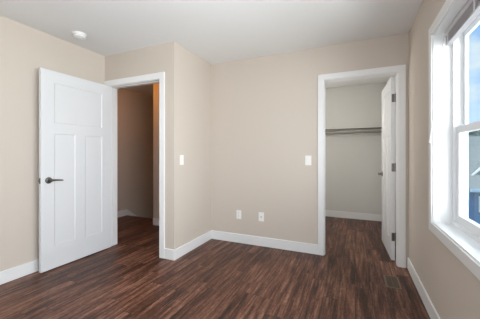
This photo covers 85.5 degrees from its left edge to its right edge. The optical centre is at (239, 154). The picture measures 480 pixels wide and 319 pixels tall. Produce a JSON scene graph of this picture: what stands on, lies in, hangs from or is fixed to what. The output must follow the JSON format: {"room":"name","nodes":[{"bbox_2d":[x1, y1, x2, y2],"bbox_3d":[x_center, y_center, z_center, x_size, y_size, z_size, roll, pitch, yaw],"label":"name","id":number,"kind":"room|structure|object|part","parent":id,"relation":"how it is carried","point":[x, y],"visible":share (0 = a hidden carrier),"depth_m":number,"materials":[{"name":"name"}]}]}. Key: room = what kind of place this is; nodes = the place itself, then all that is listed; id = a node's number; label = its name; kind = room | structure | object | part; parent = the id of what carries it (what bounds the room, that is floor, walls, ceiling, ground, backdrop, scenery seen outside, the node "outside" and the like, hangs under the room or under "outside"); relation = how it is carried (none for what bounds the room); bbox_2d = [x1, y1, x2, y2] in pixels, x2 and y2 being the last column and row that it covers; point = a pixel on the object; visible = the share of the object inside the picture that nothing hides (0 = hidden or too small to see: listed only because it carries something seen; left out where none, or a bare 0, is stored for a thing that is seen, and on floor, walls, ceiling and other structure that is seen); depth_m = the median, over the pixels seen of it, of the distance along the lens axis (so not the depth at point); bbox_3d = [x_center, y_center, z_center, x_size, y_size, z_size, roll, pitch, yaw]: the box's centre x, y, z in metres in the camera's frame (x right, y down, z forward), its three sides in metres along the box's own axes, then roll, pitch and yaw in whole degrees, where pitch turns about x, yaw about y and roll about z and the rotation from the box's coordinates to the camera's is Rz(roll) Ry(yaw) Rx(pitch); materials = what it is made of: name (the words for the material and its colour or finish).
{"room":"empty bedroom","nodes":[
{"label":"empty bedroom","id":0,"kind":"room"},
{"bbox_2d":[0,15,104,271],"bbox_3d":[-2.485,-0.040,1.793,0.115,2.440,3.665,0,0,24],"label":"wall","id":1,"kind":"structure","parent":0,"point":[24,49],"depth_m":2.51,"materials":[{"name":"beige paint"}]},
{"bbox_2d":[0,259,38,284],"bbox_3d":[-2.453,1.121,1.707,0.014,0.118,3.534,0,0,24],"label":"baseboard","id":2,"kind":"structure","parent":1,"relation":"attached to","point":[8,275],"depth_m":2.47,"materials":[{"name":"white paint"}]},
{"bbox_2d":[117,88,152,217],"bbox_3d":[-2.237,1.360,5.092,0.115,5.240,5.100,0,0,24],"label":"wall","id":3,"kind":"structure","parent":0,"point":[134,109],"depth_m":5.24,"materials":[{"name":"beige paint"}]},
{"bbox_2d":[117,209,126,217],"bbox_3d":[-2.681,1.121,3.931,0.014,0.118,2.416,0,0,24],"label":"baseboard","id":4,"kind":"structure","parent":3,"relation":"attached to","point":[121,213],"depth_m":4.91,"materials":[{"name":"white paint"}]},
{"bbox_2d":[127,209,137,216],"bbox_3d":[-1.706,2.133,6.132,0.014,2.142,2.400,0,0,24],"label":"trim","id":5,"kind":"structure","parent":3,"relation":"attached to","point":[129,213],"depth_m":5.11,"materials":[{"name":"white paint"}]},
{"bbox_2d":[105,41,179,249],"bbox_3d":[-1.212,-0.040,3.170,1.097,2.440,0.115,0,0,24],"label":"wall","id":6,"kind":"structure","parent":0,"point":[165,57],"depth_m":2.94,"materials":[{"name":"beige paint"}]},
{"bbox_2d":[104,72,164,258],"bbox_3d":[-1.273,0.122,3.188,0.966,2.115,0.131,0,0,24],"label":"door frame","id":7,"kind":"structure","parent":6,"relation":"attached to","point":[160,75],"depth_m":3.09,"materials":[{"name":"white paint"}]},
{"bbox_2d":[38,67,110,272],"bbox_3d":[-1.808,0.157,2.925,0.152,2.022,0.820,0,0,24],"label":"door","id":8,"kind":"structure","parent":7,"relation":"attached to","point":[74,181],"depth_m":2.84,"materials":[{"name":"white paint"}]},
{"bbox_3d":[-1.905,0.263,2.606,0.052,0.066,0.066,0,0,24],"label":"handle","id":9,"kind":"part","parent":8,"relation":"part of","materials":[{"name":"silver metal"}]},
{"bbox_3d":[-1.876,0.365,2.775,0.035,1.160,0.221,0,0,24],"label":"panel","id":10,"kind":"part","parent":8,"relation":"part of","materials":[{"name":"white paint"}]},
{"bbox_3d":[-1.808,-0.528,2.925,0.035,0.416,0.550,0,0,24],"label":"panel","id":11,"kind":"part","parent":8,"relation":"part of","materials":[{"name":"white paint"}]},
{"bbox_3d":[-1.740,0.365,3.075,0.035,1.160,0.221,0,0,24],"label":"panel","id":12,"kind":"part","parent":8,"relation":"part of","materials":[{"name":"white paint"}]},
{"bbox_2d":[164,248,172,259],"bbox_3d":[-0.795,1.121,2.915,0.128,0.118,0.014,0,0,24],"label":"baseboard","id":13,"kind":"structure","parent":6,"relation":"attached to","point":[168,253],"depth_m":2.91,"materials":[{"name":"white paint"}]},
{"bbox_2d":[153,83,158,217],"bbox_3d":[-0.366,1.360,5.407,1.131,5.240,2.810,0,0,24],"label":"wall","id":14,"kind":"structure","parent":0,"point":[156,85],"depth_m":4.32,"materials":[{"name":"beige paint"}]},
{"bbox_2d":[153,218,158,225],"bbox_3d":[-0.938,1.121,4.116,1.131,0.118,0.014,0,0,24],"label":"baseboard","id":15,"kind":"structure","parent":14,"relation":"attached to","point":[155,220],"depth_m":4.31,"materials":[{"name":"white paint"}]},
{"bbox_2d":[180,45,210,245],"bbox_3d":[-0.574,-0.040,3.399,0.115,2.440,0.821,0,0,24],"label":"wall","id":16,"kind":"structure","parent":0,"point":[195,72],"depth_m":3.26,"materials":[{"name":"beige paint"}]},
{"bbox_2d":[180,155,183,164],"bbox_3d":[-0.675,0.066,3.017,0.010,0.116,0.072,0,0,24],"label":"light switch","id":17,"kind":"object","parent":16,"relation":"attached to","point":[181,156],"visible":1,"depth_m":3.02,"materials":[{"name":"white plastic"}]},
{"bbox_2d":[173,230,211,260],"bbox_3d":[-0.564,1.121,3.262,0.014,0.118,0.835,0,0,24],"label":"baseboard","id":18,"kind":"structure","parent":16,"relation":"attached to","point":[184,249],"depth_m":3.18,"materials":[{"name":"white paint"}]},
{"bbox_2d":[0,0,422,96],"bbox_3d":[-0.590,-1.320,2.987,4.832,0.120,7.615,0,0,24],"label":"ceiling","id":19,"kind":"structure","parent":0,"point":[215,31],"depth_m":2.46,"materials":[{"name":"paint"}]},
{"bbox_2d":[72,31,86,39],"bbox_3d":[-1.682,-1.236,2.720,0.136,0.047,0.136,0,0,24],"label":"smoke detector","id":20,"kind":"object","parent":19,"relation":"attached to","point":[76,34],"visible":1,"depth_m":2.69,"materials":[{"name":"white plastic"}]},
{"bbox_2d":[0,215,429,318],"bbox_3d":[-0.791,1.255,2.532,4.832,0.150,6.620,0,0,24],"label":"floor","id":21,"kind":"structure","parent":0,"point":[127,279],"depth_m":2.35,"materials":[{"name":"brown wood"}]},
{"bbox_2d":[383,275,401,289],"bbox_3d":[1.403,1.177,2.394,0.124,0.006,0.256,0,0,24],"label":"floor vent","id":22,"kind":"object","parent":21,"relation":"in","point":[392,282],"visible":1,"depth_m":2.38,"materials":[{"name":"brown metal"}]},
{"bbox_2d":[385,276,399,288],"bbox_3d":[1.403,1.177,2.394,0.096,0.004,0.228,0,0,24],"label":"grille","id":23,"kind":"object","parent":22,"relation":"attached to","point":[392,282],"depth_m":2.38,"materials":[{"name":"brown metal"}]},
{"bbox_2d":[211,33,408,267],"bbox_3d":[0.696,-0.040,3.223,2.351,2.440,0.115,0,0,24],"label":"wall","id":24,"kind":"structure","parent":0,"point":[264,109],"depth_m":3.28,"materials":[{"name":"beige paint"}]},
{"bbox_2d":[236,210,240,218],"bbox_3d":[-0.016,0.805,3.470,0.072,0.116,0.009,0,0,24],"label":"wall outlet","id":25,"kind":"object","parent":24,"relation":"attached to","point":[238,212],"visible":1,"depth_m":3.47,"materials":[{"name":"white plastic"}]},
{"bbox_2d":[259,212,263,221],"bbox_3d":[0.271,0.805,3.337,0.072,0.116,0.020,0,0,24],"label":"cable jack","id":26,"kind":"object","parent":24,"relation":"attached to","point":[261,214],"visible":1,"depth_m":3.34,"materials":[{"name":"white plastic"}]},
{"bbox_2d":[212,230,317,254],"bbox_3d":[0.262,1.121,3.345,1.430,0.118,0.014,0,0,24],"label":"baseboard","id":27,"kind":"structure","parent":24,"relation":"attached to","point":[219,235],"depth_m":3.30,"materials":[{"name":"white paint"}]},
{"bbox_2d":[305,156,310,164],"bbox_3d":[0.815,0.074,3.102,0.072,0.116,0.010,0,0,24],"label":"light switch","id":28,"kind":"object","parent":24,"relation":"attached to","point":[307,158],"visible":1,"depth_m":3.10,"materials":[{"name":"white plastic"}]},
{"bbox_2d":[318,65,405,267],"bbox_3d":[1.341,0.124,2.928,0.880,2.111,0.131,0,0,24],"label":"door frame","id":29,"kind":"structure","parent":24,"relation":"attached to","point":[401,69],"depth_m":2.76,"materials":[{"name":"white paint"}]},
{"bbox_2d":[378,77,395,259],"bbox_3d":[1.818,0.157,3.200,0.152,2.022,0.744,0,0,21],"label":"door","id":30,"kind":"structure","parent":24,"relation":"in","point":[388,93],"depth_m":3.04,"materials":[{"name":"white paint"}]},
{"bbox_3d":[1.870,0.365,3.335,0.035,1.160,0.183,0,0,21],"label":"panel","id":31,"kind":"part","parent":30,"relation":"part of","materials":[{"name":"white paint"}]},
{"bbox_3d":[1.818,-0.528,3.200,0.035,0.416,0.474,0,0,21],"label":"panel","id":32,"kind":"part","parent":30,"relation":"part of","materials":[{"name":"white paint"}]},
{"bbox_3d":[1.765,0.365,3.064,0.035,1.160,0.183,0,0,21],"label":"panel","id":33,"kind":"part","parent":30,"relation":"part of","materials":[{"name":"white paint"}]},
{"bbox_2d":[325,82,386,214],"bbox_3d":[1.829,-0.040,4.929,1.982,2.440,0.115,0,0,24],"label":"wall","id":34,"kind":"structure","parent":0,"point":[353,164],"depth_m":4.75,"materials":[{"name":"white paint"}]},
{"bbox_2d":[325,210,381,220],"bbox_3d":[1.782,1.121,4.879,1.707,0.118,0.014,0,0,24],"label":"baseboard","id":35,"kind":"structure","parent":34,"relation":"attached to","point":[351,215],"depth_m":4.74,"materials":[{"name":"white paint"}]},
{"bbox_2d":[325,127,381,135],"bbox_3d":[1.724,-0.394,4.746,1.705,0.108,0.303,0,0,24],"label":"closet shelf","id":36,"kind":"object","parent":34,"relation":"attached to","point":[374,128],"visible":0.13,"depth_m":4.67,"materials":[{"name":"white metal"}]},
{"bbox_2d":[387,0,479,318],"bbox_3d":[1.321,-0.040,1.534,0.160,2.440,6.505,0,0,24],"label":"wall","id":37,"kind":"structure","parent":0,"point":[452,288],"depth_m":2.05,"materials":[{"name":"beige paint"}]},
{"bbox_2d":[407,257,440,318],"bbox_3d":[0.853,1.121,0.691,0.014,0.118,4.355,0,0,24],"label":"baseboard","id":38,"kind":"structure","parent":37,"relation":"attached to","point":[427,302],"depth_m":2.08,"materials":[{"name":"white paint"}]},
{"bbox_2d":[429,0,479,279],"bbox_3d":[1.165,-0.182,1.170,0.200,1.456,1.510,0,0,24],"label":"window","id":39,"kind":"structure","parent":37,"relation":"in","point":[449,221],"depth_m":1.76,"materials":[{"name":"white paint"}]},
{"bbox_2d":[429,0,479,142],"bbox_3d":[1.117,-0.458,1.191,0.127,0.758,1.358,0,0,24],"label":"window blind","id":40,"kind":"object","parent":39,"relation":"attached to","point":[471,9],"visible":1,"depth_m":1.55,"materials":[{"name":"grey plastic"}]},
{"bbox_3d":[1.153,-0.750,1.165,0.034,0.016,1.324,0,0,24],"label":"rail","id":41,"kind":"part","parent":40,"relation":"part of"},
{"bbox_3d":[1.219,-0.182,1.145,0.081,1.328,1.382,0,0,24],"label":"frame","id":42,"kind":"part","parent":39,"relation":"part of","materials":[{"name":"white plastic"}]},
{"bbox_3d":[1.214,0.135,1.148,0.034,0.643,1.330,0,0,24],"label":"sash","id":43,"kind":"part","parent":39,"relation":"part of","materials":[{"name":"white plastic"}]},
{"bbox_3d":[1.240,-0.482,1.136,0.020,0.675,1.330,0,0,24],"label":"sash","id":44,"kind":"part","parent":39,"relation":"part of","materials":[{"name":"white plastic"}]},
{"bbox_3d":[0.567,-0.040,4.384,0.115,2.440,1.904,0,0,24],"label":"wall","id":45,"kind":"structure","parent":0,"visible":0},
{"bbox_2d":[325,131,381,133],"bbox_3d":[1.680,-0.378,4.648,1.705,0.060,0.060,0,0,24],"label":"closet rod","id":46,"kind":"object","parent":45,"relation":"attached to","point":[357,131],"visible":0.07,"depth_m":4.51,"materials":[{"name":"grey metal"}]},
{"label":"outside","id":47,"kind":"structure","parent":0,"visible":0},
{"bbox_3d":[42.016,4.280,19.668,59.100,0.200,110.000,0,0,24],"label":"ground","id":48,"kind":"structure","parent":47,"visible":0},
{"bbox_2d":[468,136,479,223],"bbox_3d":[14.407,1.655,11.167,9.500,5.050,7.810,0,0,24],"label":"house","id":49,"kind":"structure","parent":48,"relation":"on","point":[473,141],"depth_m":10.07,"materials":[{"name":"blue"}]},
{"bbox_2d":[468,130,479,135],"bbox_3d":[20.350,0.753,22.057,5.268,6.853,4.859,0,0,-24],"label":"tree","id":50,"kind":"object","parent":48,"relation":"on","point":[473,133],"visible":0.05,"depth_m":21.45,"materials":[{"name":"green plant"}]}
]}

